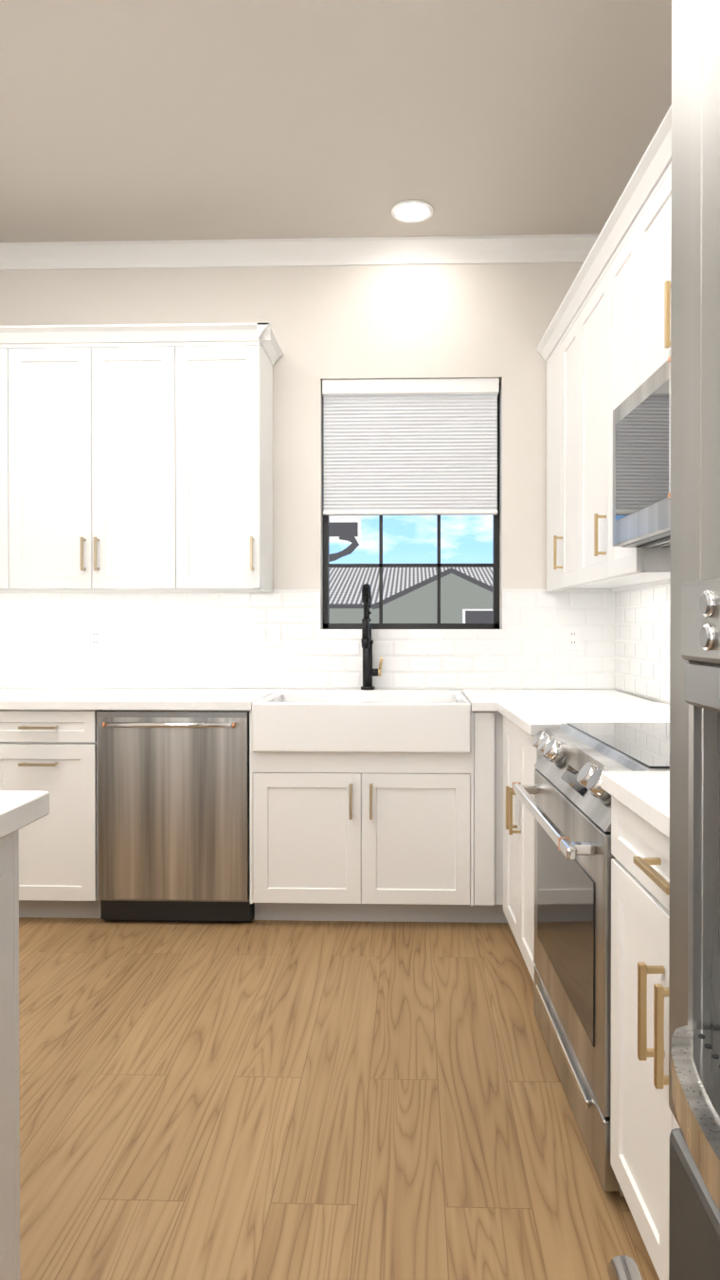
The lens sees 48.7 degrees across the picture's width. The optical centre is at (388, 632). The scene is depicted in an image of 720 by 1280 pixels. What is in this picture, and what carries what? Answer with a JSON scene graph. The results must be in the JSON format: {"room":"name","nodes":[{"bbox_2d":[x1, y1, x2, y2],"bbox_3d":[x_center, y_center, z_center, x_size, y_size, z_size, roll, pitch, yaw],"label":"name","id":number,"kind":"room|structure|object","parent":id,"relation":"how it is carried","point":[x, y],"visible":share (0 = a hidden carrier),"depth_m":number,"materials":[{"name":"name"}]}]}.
{"room":"kitchen","nodes":[
{"label":"kitchen","id":0,"kind":"room"},
{"bbox_2d":[0,262,614,689],"bbox_3d":[-0.719,-0.330,3.872,3.888,3.014,0.150,0,0,2],"label":"wall","id":1,"kind":"structure","parent":0,"point":[426,321],"depth_m":3.77,"materials":[{"name":"white paint"}]},
{"bbox_2d":[0,338,22,592],"bbox_3d":[-2.093,-0.745,3.668,0.848,1.072,0.326,0,0,2],"label":"upper cabinet","id":2,"kind":"object","parent":1,"relation":"attached to","point":[5,369],"depth_m":3.49,"materials":[{"name":"white paint"}]},
{"bbox_2d":[88,626,103,649],"bbox_3d":[-1.406,0.025,3.808,0.072,0.115,0.007,0,0,2],"label":"electrical outlet","id":3,"kind":"object","parent":1,"relation":"attached to","point":[95,638],"visible":1,"depth_m":3.81,"materials":[{"name":"white plastic"}]},
{"bbox_2d":[7,334,185,592],"bbox_3d":[-1.299,-0.744,3.644,0.741,1.072,0.326,0,0,2],"label":"upper cabinet","id":4,"kind":"object","parent":1,"relation":"attached to","point":[135,458],"depth_m":3.48,"materials":[{"name":"white paint"}]},
{"bbox_2d":[178,334,276,592],"bbox_3d":[-0.743,-0.744,3.628,0.371,1.072,0.326,0,0,2],"label":"upper cabinet","id":5,"kind":"object","parent":1,"relation":"attached to","point":[225,381],"depth_m":3.47,"materials":[{"name":"white paint"}]},
{"bbox_2d":[0,234,599,270],"bbox_3d":[-0.678,-1.790,3.743,3.498,0.092,0.082,0,0,2],"label":"crown molding","id":6,"kind":"structure","parent":1,"relation":"attached to","point":[317,251],"depth_m":3.68,"materials":[{"name":"white wood"}]},
{"bbox_2d":[0,589,614,688],"bbox_3d":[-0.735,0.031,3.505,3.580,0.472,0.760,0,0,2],"label":"tile backsplash","id":7,"kind":"structure","parent":1,"relation":"attached to","point":[179,640],"depth_m":3.79,"materials":[{"name":"white tile"}]},
{"bbox_2d":[323,382,500,629],"bbox_3d":[0.108,-0.614,3.875,0.859,1.193,0.040,0,0,2],"label":"window","id":8,"kind":"structure","parent":1,"relation":"in","point":[327,566],"depth_m":3.86,"materials":[{"name":"black"}]},
{"bbox_2d":[322,378,499,515],"bbox_3d":[0.103,-0.888,3.810,0.841,0.641,0.065,0,0,2],"label":"window shade","id":9,"kind":"object","parent":8,"relation":"attached to","point":[410,446],"visible":0.88,"depth_m":3.80,"materials":[{"name":"fabric"}]},
{"bbox_2d":[565,626,580,649],"bbox_3d":[0.867,0.025,3.739,0.072,0.115,0.007,0,0,2],"label":"electrical outlet","id":10,"kind":"object","parent":1,"relation":"attached to","point":[572,638],"visible":1,"depth_m":3.74,"materials":[{"name":"white plastic"}]},
{"bbox_2d":[0,0,671,242],"bbox_3d":[-0.619,-1.861,0.581,4.288,0.100,6.700,0,0,2],"label":"ceiling","id":11,"kind":"structure","parent":0,"point":[168,119],"depth_m":2.81,"materials":[{"name":"grey paint"}]},
{"bbox_2d":[391,199,433,222],"bbox_3d":[0.103,-1.829,3.450,0.184,0.007,0.184,0,0,2],"label":"recessed light","id":12,"kind":"object","parent":11,"relation":"in","point":[412,211],"visible":1,"depth_m":3.44,"materials":[{"name":"white plastic"}]},
{"bbox_2d":[18,917,659,1279],"bbox_3d":[-0.619,1.253,0.605,4.288,0.100,6.700,0,0,2],"label":"floor","id":13,"kind":"structure","parent":0,"point":[254,1099],"depth_m":1.98,"materials":[{"name":"brown wood"}]},
{"bbox_2d":[0,835,19,1279],"bbox_3d":[-1.350,0.764,-0.125,1.400,0.889,2.904,0,0,2],"label":"kitchen island","id":14,"kind":"object","parent":13,"relation":"on","point":[9,1055],"depth_m":1.27,"materials":[{"name":"white paint"}]},
{"bbox_2d":[0,790,49,843],"bbox_3d":[-1.353,0.298,-0.107,1.472,0.040,2.948,0,0,2],"label":"island countertop","id":15,"kind":"structure","parent":14,"relation":"on","point":[18,809],"depth_m":1.27,"materials":[{"name":"white stone"}]},
{"bbox_2d":[0,709,100,918],"bbox_3d":[-1.390,0.743,3.489,0.445,0.874,0.665,0,0,2],"label":"base cabinet","id":16,"kind":"object","parent":13,"relation":"on","point":[53,753],"visible":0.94,"depth_m":3.20,"materials":[{"name":"white paint"}]},
{"bbox_2d":[97,709,254,921],"bbox_3d":[-0.859,0.746,3.447,0.606,0.870,0.645,0,0,2],"label":"dishwasher","id":17,"kind":"object","parent":13,"relation":"on","point":[173,840],"visible":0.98,"depth_m":3.18,"materials":[{"name":"metal"}]},
{"bbox_2d":[249,743,476,922],"bbox_3d":[-0.100,0.826,3.470,0.893,0.708,0.626,0,0,2],"label":"base cabinet","id":18,"kind":"object","parent":13,"relation":"on","point":[376,837],"depth_m":3.16,"materials":[{"name":"white paint"}]},
{"bbox_2d":[0,687,652,711],"bbox_3d":[-0.732,0.287,3.470,3.570,0.037,0.646,0,0,2],"label":"countertop","id":19,"kind":"structure","parent":18,"relation":"on","point":[153,699],"depth_m":3.30,"materials":[{"name":"white stone"}]},
{"bbox_2d":[252,691,470,753],"bbox_3d":[-0.102,0.372,3.401,0.865,0.198,0.555,0,0,2],"label":"farmhouse sink","id":20,"kind":"object","parent":19,"relation":"in","point":[409,722],"visible":1,"depth_m":3.13,"materials":[{"name":"white ceramic"}]},
{"bbox_2d":[360,583,382,689],"bbox_3d":[-0.081,0.020,3.652,0.105,0.492,0.202,0,0,2],"label":"faucet","id":21,"kind":"object","parent":19,"relation":"on","point":[369,671],"visible":1,"depth_m":3.70,"materials":[{"name":"black metal"}]},
{"bbox_2d":[503,716,541,983],"bbox_3d":[0.747,0.749,2.756,0.679,0.874,0.700,0,0,2],"label":"base cabinet","id":22,"kind":"object","parent":13,"relation":"on","point":[521,754],"visible":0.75,"depth_m":2.69,"materials":[{"name":"white paint"}]},
{"bbox_2d":[512,722,669,1196],"bbox_3d":[0.724,0.733,2.028,0.731,0.918,0.797,0,0,2],"label":"range","id":23,"kind":"object","parent":13,"relation":"on","point":[568,806],"visible":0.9,"depth_m":1.89,"materials":[{"name":"metal"}]},
{"bbox_2d":[610,795,680,1279],"bbox_3d":[0.756,0.761,1.183,0.692,0.874,0.925,0,0,2],"label":"base cabinet","id":24,"kind":"object","parent":13,"relation":"on","point":[643,1123],"visible":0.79,"depth_m":1.44,"materials":[{"name":"white paint"}]},
{"bbox_2d":[497,702,669,838],"bbox_3d":[0.755,0.299,1.919,0.734,0.037,2.406,0,0,2],"label":"countertop","id":25,"kind":"structure","parent":24,"relation":"on","point":[644,795],"depth_m":2.47,"materials":[{"name":"white stone"}]},
{"bbox_2d":[607,0,719,1279],"bbox_3d":[0.613,0.313,0.248,0.897,1.785,0.916,0,0,2],"label":"refrigerator","id":26,"kind":"object","parent":13,"relation":"on","point":[694,960],"visible":1,"depth_m":0.63,"materials":[{"name":"metal"}]},
{"bbox_2d":[616,689,669,704],"bbox_3d":[1.171,-0.303,0.493,0.397,3.014,6.501,0,0,2],"label":"wall","id":27,"kind":"structure","parent":0,"point":[653,700],"depth_m":3.34,"materials":[{"name":"white paint"}]},
{"bbox_2d":[543,324,555,590],"bbox_3d":[0.924,-0.769,3.583,0.374,1.122,0.312,0,0,2],"label":"upper cabinet","id":28,"kind":"object","parent":27,"relation":"attached to","point":[549,344],"depth_m":3.64,"materials":[{"name":"white paint"}]},
{"bbox_2d":[555,290,644,590],"bbox_3d":[0.915,-0.766,3.271,0.374,1.122,0.314,0,0,2],"label":"upper cabinet","id":29,"kind":"object","parent":27,"relation":"attached to","point":[562,323],"depth_m":3.41,"materials":[{"name":"white paint"}]},
{"bbox_2d":[566,247,670,586],"bbox_3d":[0.904,-0.764,2.906,0.374,1.122,0.415,0,0,2],"label":"upper cabinet","id":30,"kind":"object","parent":27,"relation":"attached to","point":[580,357],"depth_m":3.08,"materials":[{"name":"white paint"}]},
{"bbox_2d":[593,188,670,578],"bbox_3d":[0.893,-0.761,2.550,0.374,1.122,0.297,0,0,2],"label":"upper cabinet","id":31,"kind":"object","parent":27,"relation":"attached to","point":[603,349],"depth_m":2.66,"materials":[{"name":"white paint"}]},
{"bbox_2d":[614,582,670,703],"bbox_3d":[1.079,0.011,2.231,0.122,0.532,3.010,0,0,2],"label":"tile backsplash","id":32,"kind":"structure","parent":27,"relation":"attached to","point":[641,641],"depth_m":3.32,"materials":[{"name":"white tile"}]},
{"bbox_2d":[634,116,671,390],"bbox_3d":[0.917,-0.996,2.013,0.353,0.643,0.788,0,0,2],"label":"upper cabinet","id":33,"kind":"object","parent":27,"relation":"attached to","point":[653,193],"depth_m":2.26,"materials":[{"name":"white paint"}]},
{"bbox_2d":[612,350,670,548],"bbox_3d":[0.861,-0.459,2.017,0.462,0.423,0.786,0,0,2],"label":"microwave","id":34,"kind":"object","parent":33,"relation":"attached to","point":[641,465],"visible":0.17,"depth_m":2.12,"materials":[{"name":"metal"}]},
{"label":"outside","id":35,"kind":"structure","parent":0,"visible":0},
{"bbox_2d":[329,514,492,563],"bbox_3d":[1.841,-14.290,63.740,80.000,50.000,0.200,0,0,2],"label":"sky","id":36,"kind":"structure","parent":35,"point":[464,539],"depth_m":63.67,"materials":[{"name":"blue"}]},
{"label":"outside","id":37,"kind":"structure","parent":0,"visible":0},
{"bbox_2d":[329,515,360,561],"bbox_3d":[-0.957,-0.576,4.518,1.604,0.404,0.570,0,0,2],"label":"basketball hoop","id":38,"kind":"structure","parent":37,"point":[345,528],"depth_m":4.23,"materials":[{"name":"paint"}]},
{"bbox_2d":[329,567,492,623],"bbox_3d":[0.564,1.458,21.741,24.000,7.160,8.080,0,0,2],"label":"house","id":39,"kind":"structure","parent":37,"point":[409,595],"depth_m":17.78,"materials":[{"name":"tile"}]}
]}

